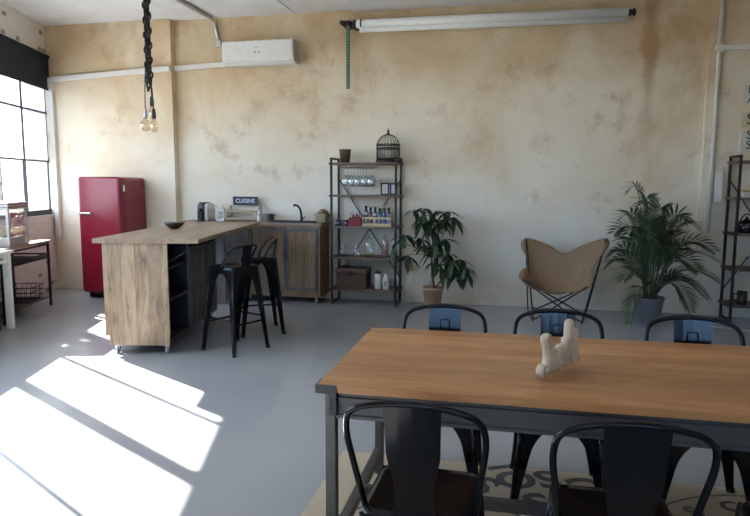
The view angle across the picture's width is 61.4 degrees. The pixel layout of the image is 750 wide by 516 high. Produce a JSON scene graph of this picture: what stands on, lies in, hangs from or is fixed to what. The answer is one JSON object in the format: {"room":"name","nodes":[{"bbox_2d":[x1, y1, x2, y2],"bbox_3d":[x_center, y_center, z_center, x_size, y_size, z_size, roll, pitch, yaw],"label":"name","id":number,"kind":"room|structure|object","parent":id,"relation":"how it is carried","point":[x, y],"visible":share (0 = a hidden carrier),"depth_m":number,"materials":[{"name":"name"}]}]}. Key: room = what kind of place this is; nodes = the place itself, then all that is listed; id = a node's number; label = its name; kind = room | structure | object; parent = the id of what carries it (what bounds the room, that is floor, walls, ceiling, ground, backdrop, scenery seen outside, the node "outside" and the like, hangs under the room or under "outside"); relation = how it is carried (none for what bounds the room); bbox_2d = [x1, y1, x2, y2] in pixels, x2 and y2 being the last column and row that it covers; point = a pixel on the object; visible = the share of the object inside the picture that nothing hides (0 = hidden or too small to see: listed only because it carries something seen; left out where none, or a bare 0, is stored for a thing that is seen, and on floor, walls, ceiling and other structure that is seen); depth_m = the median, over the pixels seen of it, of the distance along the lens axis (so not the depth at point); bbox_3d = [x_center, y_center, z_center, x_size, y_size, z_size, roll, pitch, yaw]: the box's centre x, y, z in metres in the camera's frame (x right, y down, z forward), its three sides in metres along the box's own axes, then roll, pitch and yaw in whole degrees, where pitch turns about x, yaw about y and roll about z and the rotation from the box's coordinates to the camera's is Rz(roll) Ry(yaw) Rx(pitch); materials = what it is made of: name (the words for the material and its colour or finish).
{"room":"loft kitchen dining room","nodes":[
{"label":"loft kitchen dining room","id":0,"kind":"room"},
{"bbox_2d":[0,2,58,301],"bbox_3d":[-4.128,-0.687,3.021,0.123,3.600,12.550,0,7,-4],"label":"wall","id":1,"kind":"structure","parent":0,"point":[15,25],"depth_m":8.19,"materials":[{"name":"paint"}]},
{"bbox_2d":[0,33,49,90],"bbox_3d":[-4.408,-2.447,7.968,0.042,0.477,1.400,0,7,-4],"label":"roller blind","id":2,"kind":"object","parent":1,"relation":"attached to","point":[20,62],"visible":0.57,"depth_m":7.91,"materials":[{"name":"black fabric"}]},
{"bbox_2d":[0,75,51,218],"bbox_3d":[-4.508,-1.608,8.094,0.041,2.150,1.470,0,7,-4],"label":"window","id":3,"kind":"structure","parent":1,"relation":"in","point":[23,123],"depth_m":8.10,"materials":[{"name":"glass"}]},
{"bbox_2d":[0,0,349,25],"bbox_3d":[0.133,-2.456,1.892,12.493,0.200,12.119,2,7,12],"label":"ceiling","id":4,"kind":"structure","parent":0,"point":[44,12],"depth_m":7.70,"materials":[{"name":"paint"}]},
{"bbox_2d":[141,0,155,131],"bbox_3d":[-2.298,-2.090,6.361,0.208,1.622,0.133,2,7,12],"label":"pendant lamp","id":5,"kind":"object","parent":4,"relation":"hanging from","point":[145,4],"visible":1,"depth_m":6.34,"materials":[{"name":"black metal"}]},
{"bbox_2d":[175,0,221,46],"bbox_3d":[-2.312,-2.766,6.901,0.123,0.359,2.600,2,7,12],"label":"conduit","id":6,"kind":"object","parent":4,"relation":"attached to","point":[218,43],"visible":0.94,"depth_m":7.99,"materials":[{"name":"metal"}]},
{"bbox_2d":[274,0,294,13],"bbox_3d":[-2.243,-2.419,2.429,0.040,0.012,11.280,2,7,12],"label":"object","id":7,"kind":"structure","parent":4,"relation":"attached to","point":[276,1],"depth_m":7.55,"materials":[{"name":"paint"}]},
{"bbox_2d":[0,288,749,515],"bbox_3d":[-0.562,1.298,2.494,13.900,0.200,12.100,2,7,12],"label":"floor","id":8,"kind":"structure","parent":0,"point":[88,428],"depth_m":4.10,"materials":[{"name":"grey concrete"}]},
{"bbox_2d":[0,250,14,328],"bbox_3d":[-3.933,0.400,5.762,0.600,0.805,1.440,0,7,-4],"label":"table","id":9,"kind":"object","parent":8,"relation":"on","point":[5,255],"visible":1,"depth_m":6.42,"materials":[{"name":"paint"}]},
{"bbox_2d":[0,240,52,324],"bbox_3d":[-4.133,0.245,7.102,0.490,0.800,1.180,0,7,-4],"label":"work table","id":10,"kind":"object","parent":8,"relation":"on","point":[15,260],"visible":0.68,"depth_m":7.29,"materials":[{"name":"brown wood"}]},
{"bbox_2d":[0,202,28,246],"bbox_3d":[-4.089,-0.373,6.902,0.395,0.475,0.458,0,7,-4],"label":"machine","id":11,"kind":"object","parent":10,"relation":"on","point":[8,238],"visible":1,"depth_m":6.84,"materials":[{"name":"metal"}]},
{"bbox_2d":[0,215,5,225],"bbox_3d":[-4.113,-0.447,6.911,0.140,0.180,0.138,0,7,-4],"label":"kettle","id":12,"kind":"object","parent":11,"relation":"on","point":[2,217],"depth_m":6.88,"materials":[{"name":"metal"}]},
{"bbox_2d":[12,211,29,240],"bbox_3d":[-4.125,-0.369,7.344,0.136,0.366,0.192,0,7,-4],"label":"wire stand","id":13,"kind":"object","parent":10,"relation":"on","point":[18,216],"visible":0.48,"depth_m":7.29,"materials":[{"name":"metal"}]},
{"bbox_2d":[0,283,43,303],"bbox_3d":[-4.102,0.411,7.366,0.321,0.182,0.399,0,7,-4],"label":"wire basket","id":14,"kind":"object","parent":10,"relation":"on","point":[39,288],"visible":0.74,"depth_m":7.37,"materials":[{"name":"metal"}]},
{"bbox_2d":[0,296,49,315],"bbox_3d":[-4.127,0.537,7.142,0.405,0.012,1.080,0,7,-4],"label":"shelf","id":15,"kind":"object","parent":10,"relation":"attached to","point":[16,306],"depth_m":7.17,"materials":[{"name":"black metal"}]},
{"bbox_2d":[11,256,45,264],"bbox_3d":[-4.125,0.040,7.084,0.405,0.012,1.080,0,7,-4],"label":"shelf","id":16,"kind":"object","parent":10,"relation":"attached to","point":[15,260],"depth_m":7.23,"materials":[{"name":"black metal"}]},
{"bbox_2d":[78,177,145,296],"bbox_3d":[-3.444,-0.280,8.317,0.617,1.565,0.645,2,7,12],"label":"refrigerator","id":17,"kind":"object","parent":8,"relation":"on","point":[108,206],"visible":0.76,"depth_m":8.06,"materials":[{"name":"red metal"}]},
{"bbox_2d":[92,222,258,352],"bbox_3d":[-1.914,0.201,6.609,0.910,1.015,2.450,0,7,2],"label":"kitchen island","id":18,"kind":"object","parent":8,"relation":"on","point":[155,280],"visible":0.93,"depth_m":5.46,"materials":[{"name":"brown wood"}]},
{"bbox_2d":[92,222,258,243],"bbox_3d":[-1.913,-0.284,6.552,0.910,0.038,2.450,0,7,2],"label":"island countertop","id":19,"kind":"structure","parent":18,"relation":"on","point":[190,232],"depth_m":5.92,"materials":[{"name":"brown wood"}]},
{"bbox_2d":[163,222,184,228],"bbox_3d":[-2.080,-0.337,6.543,0.224,0.068,0.224,2,7,12],"label":"bowl","id":20,"kind":"object","parent":19,"relation":"on","point":[172,225],"visible":0.98,"depth_m":6.49,"materials":[{"name":"black ceramic"}]},
{"bbox_2d":[168,260,186,268],"bbox_3d":[-2.027,0.063,5.705,0.490,0.018,0.560,0,7,2],"label":"shelf","id":21,"kind":"object","parent":18,"relation":"attached to","point":[174,263],"depth_m":5.82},
{"bbox_2d":[169,290,185,297],"bbox_3d":[-2.028,0.342,5.737,0.490,0.018,0.560,0,7,2],"label":"shelf","id":22,"kind":"object","parent":18,"relation":"attached to","point":[173,293],"depth_m":5.80,"materials":[{"name":"black wood"}]},
{"bbox_2d":[201,244,269,357],"bbox_3d":[-1.255,0.347,5.649,0.446,0.956,0.444,5,8,35],"label":"bar stool","id":23,"kind":"object","parent":8,"relation":"on","point":[233,272],"visible":1,"depth_m":5.56,"materials":[{"name":"black metal"}]},
{"bbox_2d":[225,227,253,298],"bbox_3d":[-1.994,0.038,8.248,0.995,0.958,0.440,2,7,12],"label":"base cabinet","id":24,"kind":"object","parent":8,"relation":"on","point":[243,237],"visible":0.09,"depth_m":7.98,"materials":[{"name":"wood"}]},
{"bbox_2d":[177,219,329,226],"bbox_3d":[-1.554,-0.450,8.114,1.925,0.040,0.430,2,7,12],"label":"countertop","id":25,"kind":"structure","parent":24,"relation":"on","point":[316,224],"depth_m":7.84,"materials":[{"name":"brown wood"}]},
{"bbox_2d":[197,202,214,221],"bbox_3d":[-2.202,-0.604,8.195,0.115,0.245,0.310,2,7,12],"label":"toaster","id":26,"kind":"object","parent":25,"relation":"on","point":[205,210],"visible":1,"depth_m":8.14,"materials":[{"name":"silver metal"}]},
{"bbox_2d":[216,202,225,220],"bbox_3d":[-2.001,-0.606,8.237,0.132,0.240,0.132,2,7,12],"label":"lantern","id":27,"kind":"object","parent":25,"relation":"on","point":[221,208],"visible":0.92,"depth_m":8.21,"materials":[{"name":"white paint"}]},
{"bbox_2d":[226,196,261,221],"bbox_3d":[-1.705,-0.639,8.206,0.440,0.315,0.165,2,7,12],"label":"spice rack","id":28,"kind":"object","parent":25,"relation":"on","point":[253,201],"visible":0.98,"depth_m":8.21,"materials":[{"name":"wood"}]},
{"bbox_2d":[257,210,260,221],"bbox_3d":[-1.485,-0.544,8.108,0.060,0.150,0.058,2,7,12],"label":"bottle","id":29,"kind":"object","parent":25,"relation":"on","point":[259,211],"visible":0.82,"depth_m":8.09,"materials":[{"name":"white plastic"}]},
{"bbox_2d":[258,213,276,221],"bbox_3d":[-1.373,-0.517,8.055,0.244,0.108,0.186,2,7,12],"label":"saucepan","id":30,"kind":"object","parent":25,"relation":"on","point":[264,217],"visible":0.88,"depth_m":7.98,"materials":[{"name":"metal"}]},
{"bbox_2d":[268,220,316,229],"bbox_3d":[-1.021,-0.384,7.971,0.570,0.166,0.290,2,7,12],"label":"sink","id":31,"kind":"object","parent":25,"relation":"in","point":[275,221],"visible":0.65,"depth_m":7.87,"materials":[{"name":"black metal"}]},
{"bbox_2d":[293,204,304,219],"bbox_3d":[-0.985,-0.579,8.088,0.164,0.227,0.083,-3,8,-28],"label":"faucet","id":32,"kind":"object","parent":25,"relation":"on","point":[294,205],"visible":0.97,"depth_m":8.10,"materials":[{"name":"black metal"}]},
{"bbox_2d":[314,210,329,222],"bbox_3d":[-0.665,-0.535,7.987,0.168,0.166,0.214,2,7,12],"label":"bread basket","id":33,"kind":"object","parent":25,"relation":"on","point":[320,218],"visible":0.96,"depth_m":7.91,"materials":[{"name":"wicker"}]},
{"bbox_2d":[239,236,285,337],"bbox_3d":[-1.160,0.267,6.335,0.446,0.956,0.444,-2,7,-19],"label":"bar stool","id":34,"kind":"object","parent":8,"relation":"on","point":[269,261],"visible":0.77,"depth_m":6.22,"materials":[{"name":"black metal"}]},
{"bbox_2d":[253,225,328,302],"bbox_3d":[-1.069,0.065,8.044,0.880,0.958,0.440,2,7,12],"label":"base cabinet","id":35,"kind":"object","parent":8,"relation":"on","point":[302,256],"visible":0.8,"depth_m":7.85,"materials":[{"name":"wood"}]},
{"bbox_2d":[329,157,403,306],"bbox_3d":[-0.105,-0.332,7.832,0.860,1.800,0.370,2,7,12],"label":"shelf unit","id":36,"kind":"object","parent":8,"relation":"on","point":[394,289],"visible":0.93,"depth_m":7.73,"materials":[{"name":"metal"}]},
{"bbox_2d":[336,219,342,225],"bbox_3d":[-0.444,-0.437,7.808,0.088,0.075,0.076,-3,7,-23],"label":"cup","id":37,"kind":"object","parent":36,"relation":"on","point":[338,221],"visible":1,"depth_m":7.78,"materials":[{"name":"blue ceramic"}]},
{"bbox_2d":[339,149,350,161],"bbox_3d":[-0.368,-1.254,7.775,0.150,0.165,0.148,2,7,12],"label":"plant pot","id":38,"kind":"object","parent":36,"relation":"on","point":[344,153],"visible":0.92,"depth_m":7.72,"materials":[{"name":"brown ceramic"}]},
{"bbox_2d":[343,220,347,225],"bbox_3d":[-0.357,-0.435,7.791,0.088,0.075,0.076,-6,9,-43],"label":"cup","id":39,"kind":"object","parent":36,"relation":"on","point":[345,222],"visible":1,"depth_m":7.76,"materials":[{"name":"blue ceramic"}]},
{"bbox_2d":[336,265,370,288],"bbox_3d":[-0.268,0.241,7.913,0.394,0.255,0.280,2,7,12],"label":"wooden chest","id":40,"kind":"object","parent":36,"relation":"on","point":[347,277],"visible":1,"depth_m":7.80,"materials":[{"name":"brown wood"}]},
{"bbox_2d":[348,212,361,225],"bbox_3d":[-0.235,-0.479,7.784,0.156,0.165,0.150,2,7,12],"label":"basket","id":41,"kind":"object","parent":36,"relation":"on","point":[351,221],"visible":0.94,"depth_m":7.72,"materials":[{"name":"fabric"}]},
{"bbox_2d":[339,165,377,167],"bbox_3d":[-0.197,-1.123,7.731,0.432,0.033,0.265,2,7,12],"label":"glass rack","id":42,"kind":"object","parent":36,"relation":"hanging from","point":[358,166],"visible":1,"depth_m":7.68,"materials":[{"name":"metal"}]},
{"bbox_2d":[362,206,392,226],"bbox_3d":[0.032,-0.509,7.712,0.362,0.243,0.132,2,7,12],"label":"crate","id":43,"kind":"object","parent":36,"relation":"on","point":[390,218],"visible":0.89,"depth_m":7.67,"materials":[{"name":"brown wood"}]},
{"bbox_2d":[364,206,367,222],"bbox_3d":[-0.109,-0.521,7.730,0.052,0.237,0.050,2,7,12],"label":"bottle","id":44,"kind":"object","parent":43,"relation":"in","point":[365,211],"visible":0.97,"depth_m":7.71,"materials":[{"name":"grey glass"}]},
{"bbox_2d":[369,207,372,222],"bbox_3d":[-0.054,-0.509,7.719,0.052,0.217,0.050,2,7,12],"label":"bottle","id":45,"kind":"object","parent":43,"relation":"in","point":[370,208],"visible":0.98,"depth_m":7.70,"materials":[{"name":"red glass"}]},
{"bbox_2d":[373,207,376,222],"bbox_3d":[0.002,-0.513,7.706,0.052,0.227,0.050,2,7,12],"label":"bottle","id":46,"kind":"object","parent":43,"relation":"in","point":[375,211],"visible":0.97,"depth_m":7.69,"materials":[{"name":"white glass"}]},
{"bbox_2d":[378,208,381,223],"bbox_3d":[0.057,-0.504,7.695,0.052,0.212,0.050,2,7,12],"label":"bottle","id":47,"kind":"object","parent":43,"relation":"in","point":[379,212],"visible":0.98,"depth_m":7.68,"materials":[{"name":"teal glass"}]},
{"bbox_2d":[382,207,385,223],"bbox_3d":[0.112,-0.507,7.682,0.052,0.222,0.050,2,7,12],"label":"bottle","id":48,"kind":"object","parent":43,"relation":"in","point":[384,211],"visible":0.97,"depth_m":7.66,"materials":[{"name":"blue glass"}]},
{"bbox_2d":[387,208,390,223],"bbox_3d":[0.168,-0.503,7.670,0.052,0.217,0.050,2,7,12],"label":"bottle","id":49,"kind":"object","parent":43,"relation":"in","point":[388,212],"visible":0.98,"depth_m":7.65,"materials":[{"name":"glass"}]},
{"bbox_2d":[375,271,380,288],"bbox_3d":[0.036,0.274,7.811,0.086,0.214,0.086,2,7,12],"label":"canister","id":50,"kind":"object","parent":36,"relation":"on","point":[377,273],"visible":1,"depth_m":7.78,"materials":[{"name":"white plastic"}]},
{"bbox_2d":[381,183,388,194],"bbox_3d":[0.121,-0.843,7.700,0.104,0.150,0.070,0,7,2],"label":"picture frame","id":51,"kind":"object","parent":36,"relation":"on","point":[384,186],"visible":0.94,"depth_m":7.67,"materials":[{"name":"wood"}]},
{"bbox_2d":[382,184,387,193],"bbox_3d":[0.120,-0.840,7.675,0.068,0.114,0.008,0,7,3],"label":"picture","id":52,"kind":"object","parent":51,"relation":"attached to","point":[384,186],"depth_m":7.67},
{"bbox_2d":[382,242,387,256],"bbox_3d":[0.123,-0.154,7.752,0.090,0.290,0.090,2,7,12],"label":"glass jar","id":53,"kind":"object","parent":36,"relation":"on","point":[384,244],"visible":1,"depth_m":7.72,"materials":[{"name":"pink glass"}]},
{"bbox_2d":[383,274,389,289],"bbox_3d":[0.136,0.283,7.777,0.086,0.205,0.089,2,7,12],"label":"bottle","id":54,"kind":"object","parent":36,"relation":"on","point":[386,281],"visible":1,"depth_m":7.75,"materials":[{"name":"white plastic"}]},
{"bbox_2d":[376,129,399,161],"bbox_3d":[0.159,-1.365,7.644,0.300,0.420,0.300,2,7,12],"label":"birdcage","id":55,"kind":"object","parent":36,"relation":"on","point":[385,158],"visible":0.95,"depth_m":7.58,"materials":[{"name":"metal"}]},
{"bbox_2d":[390,183,397,194],"bbox_3d":[0.239,-0.840,7.694,0.100,0.145,0.070,3,7,26],"label":"picture frame","id":56,"kind":"object","parent":36,"relation":"on","point":[392,185],"visible":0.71,"depth_m":7.67,"materials":[{"name":"wood"}]},
{"bbox_2d":[391,185,394,193],"bbox_3d":[0.228,-0.837,7.671,0.064,0.109,0.008,3,7,26],"label":"picture","id":57,"kind":"object","parent":56,"relation":"attached to","point":[392,186],"depth_m":7.67},
{"bbox_2d":[390,208,476,309],"bbox_3d":[0.695,0.017,7.448,1.038,1.202,0.579,2,7,12],"label":"potted plant","id":58,"kind":"object","parent":8,"relation":"on","point":[432,294],"visible":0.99,"depth_m":7.36,"materials":[{"name":"green plant"}]},
{"bbox_2d":[301,451,745,515],"bbox_3d":[1.015,1.232,2.204,2.900,0.006,2.138,2,7,12],"label":"rug","id":59,"kind":"object","parent":8,"relation":"on","point":[682,499],"visible":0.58,"depth_m":3.07,"materials":[{"name":"beige fabric"}]},
{"bbox_2d":[343,400,488,515],"bbox_3d":[0.159,0.812,2.102,0.445,0.847,0.469,2,7,13],"label":"dining chair","id":60,"kind":"object","parent":59,"relation":"on","point":[412,483],"visible":1,"depth_m":1.90,"materials":[{"name":"black metal"}]},
{"bbox_2d":[402,304,486,474],"bbox_3d":[0.326,0.688,3.167,0.445,0.847,0.469,2,7,11],"label":"dining chair","id":61,"kind":"object","parent":59,"relation":"on","point":[442,317],"visible":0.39,"depth_m":3.32,"materials":[{"name":"black metal"}]},
{"bbox_2d":[315,327,749,515],"bbox_3d":[1.021,0.808,2.545,2.330,0.754,0.952,2,7,12],"label":"dining table","id":62,"kind":"object","parent":59,"relation":"on","point":[491,377],"visible":0.91,"depth_m":2.34,"materials":[{"name":"orange wood"}]},
{"bbox_2d":[536,319,580,377],"bbox_3d":[0.715,0.341,2.441,0.037,0.189,0.334,6,9,41],"label":"sculpture","id":63,"kind":"object","parent":62,"relation":"on","point":[566,352],"visible":1,"depth_m":2.42,"materials":[{"name":"beige ceramic"}]},
{"bbox_2d":[509,309,604,498],"bbox_3d":[0.882,0.704,3.044,0.445,0.847,0.469,2,7,12],"label":"dining chair","id":64,"kind":"object","parent":59,"relation":"on","point":[552,321],"visible":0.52,"depth_m":2.91,"materials":[{"name":"black metal"}]},
{"bbox_2d":[546,421,720,515],"bbox_3d":[0.744,0.831,1.953,0.445,0.847,0.469,1,7,10],"label":"dining chair","id":65,"kind":"object","parent":59,"relation":"on","point":[636,454],"visible":1,"depth_m":1.73,"materials":[{"name":"black metal"}]},
{"bbox_2d":[644,315,749,501],"bbox_3d":[1.484,0.724,2.891,0.445,0.847,0.469,2,7,14],"label":"dining chair","id":66,"kind":"object","parent":59,"relation":"on","point":[693,329],"visible":0.41,"depth_m":3.03,"materials":[{"name":"black metal"}]},
{"bbox_2d":[735,501,749,515],"bbox_3d":[1.320,0.846,1.841,0.445,0.847,0.469,2,7,12],"label":"dining chair","id":67,"kind":"object","parent":59,"relation":"on","point":[743,509],"visible":1,"depth_m":2.03,"materials":[{"name":"black metal"}]},
{"bbox_2d":[519,238,609,323],"bbox_3d":[2.095,0.231,6.997,0.982,0.881,0.549,2,7,12],"label":"chair","id":68,"kind":"object","parent":8,"relation":"on","point":[549,270],"visible":0.98,"depth_m":7.10,"materials":[{"name":"fabric"}]},
{"bbox_2d":[601,181,725,324],"bbox_3d":[3.075,-0.061,6.736,1.293,1.544,0.877,2,7,12],"label":"potted palm","id":69,"kind":"object","parent":8,"relation":"on","point":[647,307],"visible":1,"depth_m":6.67,"materials":[{"name":"green plant"}]},
{"bbox_2d":[633,294,664,323],"bbox_3d":[2.961,0.557,6.848,0.320,0.280,0.320,2,7,12],"label":"pot","id":70,"kind":"object","parent":69,"relation":"attached to","point":[649,309],"depth_m":6.74,"materials":[{"name":"ceramic"}]},
{"bbox_2d":[712,326,749,330],"bbox_3d":[3.947,0.733,6.520,1.233,0.012,0.428,7,9,44],"label":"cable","id":71,"kind":"object","parent":8,"relation":"on","point":[712,326],"visible":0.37,"depth_m":6.53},
{"bbox_2d":[718,154,749,322],"bbox_3d":[4.270,-0.200,6.809,0.860,1.800,0.370,2,7,12],"label":"shelf unit","id":72,"kind":"object","parent":8,"relation":"on","point":[731,303],"visible":0.96,"depth_m":6.82,"materials":[{"name":"metal"}]},
{"bbox_2d":[733,290,747,304],"bbox_3d":[3.964,0.431,6.861,0.147,0.144,0.100,2,7,12],"label":"mug","id":73,"kind":"object","parent":72,"relation":"on","point":[741,299],"visible":0.94,"depth_m":6.82,"materials":[{"name":"black ceramic"}]},
{"bbox_2d":[738,213,749,232],"bbox_3d":[4.001,-0.373,6.780,0.210,0.211,0.210,-4,8,-32],"label":"kettle","id":74,"kind":"object","parent":72,"relation":"on","point":[743,225],"visible":0.98,"depth_m":6.74,"materials":[{"name":"black metal"}]},
{"bbox_2d":[741,190,749,197],"bbox_3d":[4.027,-0.687,6.758,0.166,0.080,0.126,2,7,12],"label":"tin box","id":75,"kind":"object","parent":72,"relation":"on","point":[744,193],"visible":0.93,"depth_m":6.72,"materials":[{"name":"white metal"}]},
{"bbox_2d":[1,0,749,316],"bbox_3d":[1.082,-1.226,7.758,13.100,3.600,0.410,2,7,12],"label":"wall","id":76,"kind":"structure","parent":0,"point":[538,133],"depth_m":7.72,"materials":[{"name":"paint"}]},
{"bbox_2d":[47,66,170,237],"bbox_3d":[-3.563,-1.389,8.537,1.836,2.277,0.059,2,7,12],"label":"cable trunking","id":77,"kind":"object","parent":76,"relation":"attached to","point":[50,80],"visible":1,"depth_m":8.64,"materials":[{"name":"white plastic"}]},
{"bbox_2d":[174,62,225,70],"bbox_3d":[-2.279,-2.500,8.239,0.742,0.094,0.045,2,7,12],"label":"cable trunking","id":78,"kind":"object","parent":76,"relation":"attached to","point":[214,64],"visible":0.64,"depth_m":8.22,"materials":[{"name":"white plastic"}]},
{"bbox_2d":[222,38,298,67],"bbox_3d":[-1.438,-2.576,7.941,0.946,0.295,0.246,2,7,12],"label":"air conditioner","id":79,"kind":"object","parent":76,"relation":"attached to","point":[274,52],"visible":1,"depth_m":7.84,"materials":[{"name":"white plastic"}]},
{"bbox_2d":[339,20,353,88],"bbox_3d":[-0.338,-2.462,7.705,0.128,0.800,0.249,2,7,12],"label":"strip","id":80,"kind":"object","parent":76,"relation":"attached to","point":[346,24],"visible":0.97,"depth_m":7.62,"materials":[{"name":"green metal"}]},
{"bbox_2d":[342,0,559,11],"bbox_3d":[3.394,-2.894,6.690,7.620,0.025,0.500,2,7,12],"label":"trim","id":81,"kind":"structure","parent":76,"relation":"attached to","point":[353,5],"depth_m":7.36,"materials":[{"name":"paint"}]},
{"bbox_2d":[351,7,635,32],"bbox_3d":[1.302,-2.728,7.305,3.200,0.188,0.253,2,7,12],"label":"projector screen","id":82,"kind":"object","parent":76,"relation":"attached to","point":[605,15],"visible":1,"depth_m":7.17,"materials":[{"name":"white paint"}]},
{"bbox_2d":[713,172,723,201],"bbox_3d":[3.802,-0.788,7.007,0.088,0.319,0.062,2,7,12],"label":"wall switch","id":83,"kind":"object","parent":76,"relation":"attached to","point":[718,182],"visible":1,"depth_m":6.98,"materials":[{"name":"white plastic"}]},
{"bbox_2d":[705,0,749,232],"bbox_3d":[4.351,-1.573,6.799,1.325,2.630,0.050,2,7,12],"label":"conduit","id":84,"kind":"object","parent":76,"relation":"attached to","point":[720,47],"visible":1,"depth_m":6.90,"materials":[{"name":"white plastic"}]},
{"bbox_2d":[739,130,749,149],"bbox_3d":[4.165,-1.287,6.888,0.330,0.220,0.022,2,7,12],"label":"plate","id":85,"kind":"object","parent":76,"relation":"attached to","point":[744,144],"visible":1,"depth_m":6.91,"materials":[{"name":"metal"}]},
{"bbox_2d":[741,112,749,126],"bbox_3d":[4.166,-1.505,6.863,0.330,0.160,0.022,2,7,12],"label":"plate","id":86,"kind":"object","parent":76,"relation":"attached to","point":[745,117],"visible":1,"depth_m":6.88,"materials":[{"name":"metal"}]},
{"bbox_2d":[742,85,749,103],"bbox_3d":[4.166,-1.773,6.831,0.330,0.200,0.022,2,7,12],"label":"plate","id":87,"kind":"object","parent":76,"relation":"attached to","point":[746,88],"visible":1,"depth_m":6.85,"materials":[{"name":"metal"}]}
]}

